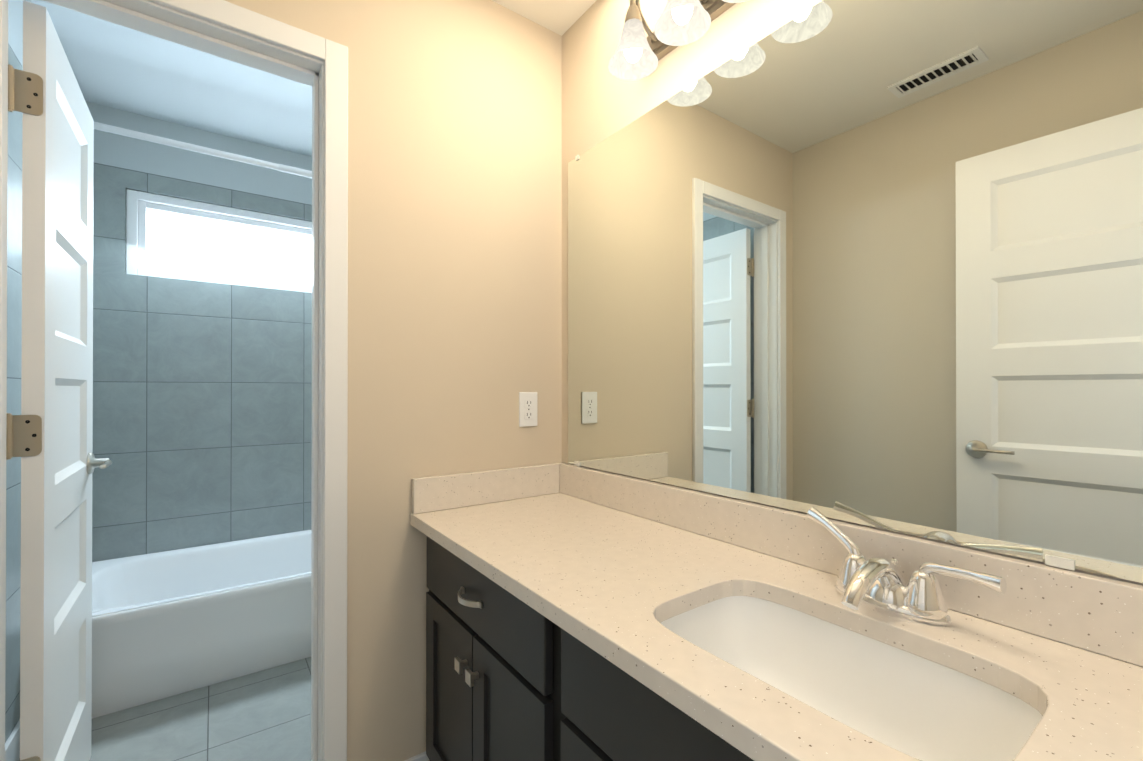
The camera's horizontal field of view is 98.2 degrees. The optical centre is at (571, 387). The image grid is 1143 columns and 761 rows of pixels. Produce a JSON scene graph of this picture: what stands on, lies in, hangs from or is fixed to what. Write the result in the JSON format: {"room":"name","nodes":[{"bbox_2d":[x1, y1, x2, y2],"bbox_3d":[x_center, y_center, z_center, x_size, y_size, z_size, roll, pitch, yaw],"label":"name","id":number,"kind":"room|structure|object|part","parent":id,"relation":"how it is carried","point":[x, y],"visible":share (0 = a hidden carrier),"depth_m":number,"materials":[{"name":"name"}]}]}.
{"room":"bathroom","nodes":[
{"label":"bathroom","id":0,"kind":"room"},
{"bbox_2d":[5,0,31,742],"bbox_3d":[-1.845,-0.073,1.610,0.100,2.470,1.680,0,0,-36],"label":"wall","id":1,"kind":"structure","parent":0,"point":[14,361],"depth_m":1.54,"materials":[{"name":"paint"}]},
{"bbox_2d":[5,719,19,760],"bbox_3d":[-1.540,1.111,1.294,0.030,0.100,0.818,0,0,-36],"label":"baseboard","id":2,"kind":"structure","parent":1,"relation":"attached to","point":[12,748],"depth_m":1.51,"materials":[{"name":"white"}]},
{"bbox_2d":[94,122,311,177],"bbox_3d":[-1.206,-0.921,2.087,1.482,0.048,0.047,0,0,-36],"label":"curtain rod","id":3,"kind":"object","parent":1,"relation":"attached to","point":[193,147],"visible":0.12,"depth_m":1.91,"materials":[{"name":"white metal"}]},
{"bbox_2d":[18,657,310,760],"bbox_3d":[-0.565,1.190,1.191,1.690,0.060,3.850,0,0,-36],"label":"floor","id":4,"kind":"structure","parent":0,"point":[263,715],"depth_m":1.71,"materials":[{"name":"tile"}]},
{"bbox_2d":[92,530,310,717],"bbox_3d":[-1.411,0.982,2.362,1.484,0.365,0.757,0,0,-36],"label":"tub","id":5,"kind":"object","parent":4,"relation":"on","point":[165,624],"visible":0.6,"depth_m":2.00,"materials":[{"name":"white ceramic"}]},
{"bbox_2d":[410,523,769,760],"bbox_3d":[0.324,0.776,0.787,0.517,0.767,1.944,0,0,-36],"label":"bathroom vanity","id":6,"kind":"object","parent":4,"relation":"on","point":[507,680],"depth_m":0.96,"materials":[{"name":"black"}]},
{"bbox_2d":[410,491,1142,760],"bbox_3d":[0.320,0.375,0.785,0.526,0.032,1.944,0,0,-36],"label":"countertop","id":7,"kind":"structure","parent":6,"relation":"on","point":[601,571],"depth_m":0.74,"materials":[{"name":"beige stone"}]},
{"bbox_2d":[650,583,1061,760],"bbox_3d":[0.346,0.467,0.692,0.329,0.176,0.515,0,0,-36],"label":"sink","id":8,"kind":"object","parent":7,"relation":"in","point":[936,707],"depth_m":0.76,"materials":[{"name":"white ceramic"}]},
{"bbox_2d":[794,507,1013,630],"bbox_3d":[0.481,0.294,0.784,0.181,0.130,0.307,0,0,-36],"label":"faucet","id":9,"kind":"object","parent":7,"relation":"on","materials":[{"name":"silver metal"}]},
{"bbox_2d":[31,0,311,156],"bbox_3d":[-1.195,-1.337,2.072,1.690,0.060,1.700,0,0,-36],"label":"ceiling","id":10,"kind":"structure","parent":0,"point":[113,65],"depth_m":2.14,"materials":[{"name":"white paint"}]},
{"bbox_2d":[86,101,311,561],"bbox_3d":[-1.728,-0.069,2.669,1.330,2.470,0.100,0,0,-36],"label":"wall","id":11,"kind":"structure","parent":0,"point":[218,412],"depth_m":2.48,"materials":[{"name":"tile"}]},
{"bbox_2d":[126,189,311,292],"bbox_3d":[-1.658,-0.738,2.714,1.163,0.404,0.063,0,0,-36],"label":"window","id":12,"kind":"structure","parent":11,"relation":"in","point":[174,238],"depth_m":2.57,"materials":[{"name":"white glass"}]},
{"label":"glass","id":13,"kind":"part","parent":12,"relation":"part of","materials":[{"name":"glass"}]},
{"bbox_2d":[225,0,561,760],"bbox_3d":[-0.622,-0.074,1.383,1.363,2.470,0.120,0,0,-36],"label":"wall","id":14,"kind":"structure","parent":0,"point":[454,228],"depth_m":1.45,"materials":[{"name":"beige paint"}]},
{"bbox_2d":[6,0,93,760],"bbox_3d":[-1.354,0.155,1.302,0.060,1.988,0.586,0,0,-36],"label":"door","id":15,"kind":"structure","parent":14,"relation":"in","point":[56,477],"depth_m":1.16,"materials":[{"name":"white wood"}]},
{"bbox_3d":[-1.186,0.105,1.071,0.056,0.098,0.013,0,0,-37],"label":"tub door hinge","id":16,"kind":"part","parent":15,"relation":"part of","materials":[{"name":"metal"}]},
{"bbox_3d":[-1.186,-0.640,1.074,0.056,0.098,0.013,0,0,-37],"label":"tub door hinge","id":17,"kind":"part","parent":15,"relation":"part of","materials":[{"name":"metal"}]},
{"bbox_3d":[-1.186,0.850,1.068,0.056,0.098,0.013,0,0,-37],"label":"tub door hinge","id":18,"kind":"part","parent":15,"relation":"part of","materials":[{"name":"metal"}]},
{"bbox_2d":[25,420,36,450],"bbox_3d":[-1.175,0.105,1.077,0.017,0.068,0.001,0,0,-36],"label":"screws","id":19,"kind":"object","parent":15,"relation":"attached to","point":[27,422],"visible":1,"depth_m":1.07,"materials":[{"name":"black metal"}]},
{"bbox_2d":[26,77,37,107],"bbox_3d":[-1.176,-0.640,1.080,0.017,0.068,0.001,0,0,-36],"label":"screws","id":20,"kind":"object","parent":15,"relation":"attached to","point":[28,79],"visible":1,"depth_m":1.08,"materials":[{"name":"black"}]},
{"bbox_2d":[87,453,111,473],"bbox_3d":[-1.420,0.231,1.489,0.056,0.066,0.148,0,0,-36],"label":"door lever","id":21,"kind":"object","parent":15,"relation":"attached to","point":[93,462],"visible":1,"depth_m":1.50,"materials":[{"name":"silver metal"}]},
{"bbox_2d":[0,0,347,760],"bbox_3d":[-0.922,0.128,1.166,0.705,2.065,0.152,0,0,-36],"label":"door frame","id":22,"kind":"structure","parent":14,"relation":"attached to","point":[332,55],"depth_m":1.29,"materials":[{"name":"white wood"}]},
{"bbox_2d":[404,751,427,760],"bbox_3d":[-0.398,1.112,1.624,0.673,0.100,0.013,0,0,-36],"label":"baseboard","id":23,"kind":"structure","parent":14,"relation":"attached to","point":[422,756],"depth_m":1.42,"materials":[{"name":"white wood"}]},
{"bbox_2d":[410,463,557,514],"bbox_3d":[-0.250,0.311,1.560,0.501,0.099,0.021,0,0,-36],"label":"backsplash","id":24,"kind":"structure","parent":14,"relation":"attached to","point":[432,493],"depth_m":1.53,"materials":[{"name":"beige stone"}]},
{"bbox_2d":[519,392,536,426],"bbox_3d":[-0.143,0.073,1.649,0.070,0.114,0.007,0,0,-36],"label":"electrical outlet plate","id":25,"kind":"object","parent":14,"relation":"attached to","point":[527,408],"visible":1,"depth_m":1.65,"materials":[{"name":"white plastic"}]},
{"bbox_2d":[492,0,596,35],"bbox_3d":[-0.044,-1.268,0.479,1.690,0.060,2.070,0,0,-36],"label":"ceiling","id":26,"kind":"structure","parent":0,"point":[561,17],"depth_m":1.62,"materials":[{"name":"beige paint"}]},
{"bbox_2d":[562,0,1142,584],"bbox_3d":[0.571,-0.038,0.981,0.100,2.395,2.170,0,0,-36],"label":"wall","id":27,"kind":"structure","parent":0,"point":[600,102],"depth_m":1.50,"materials":[{"name":"beige paint"}]},
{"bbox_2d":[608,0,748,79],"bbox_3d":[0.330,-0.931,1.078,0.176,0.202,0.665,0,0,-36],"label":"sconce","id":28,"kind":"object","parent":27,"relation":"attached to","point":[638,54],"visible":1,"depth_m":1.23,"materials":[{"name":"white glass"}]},
{"bbox_2d":[558,463,1142,666],"bbox_3d":[0.525,0.309,0.934,0.020,0.099,1.944,0,0,-36],"label":"backsplash","id":29,"kind":"structure","parent":27,"relation":"attached to","point":[1103,615],"depth_m":0.79,"materials":[{"name":"beige stone"}]},
{"bbox_2d":[568,0,1142,582],"bbox_3d":[0.376,-0.257,1.155,0.009,1.030,1.320,0,0,-36],"label":"mirror","id":30,"kind":"object","parent":27,"relation":"attached to","point":[872,262],"visible":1,"depth_m":0.88,"materials":[{"name":"clear glass"}]}
]}

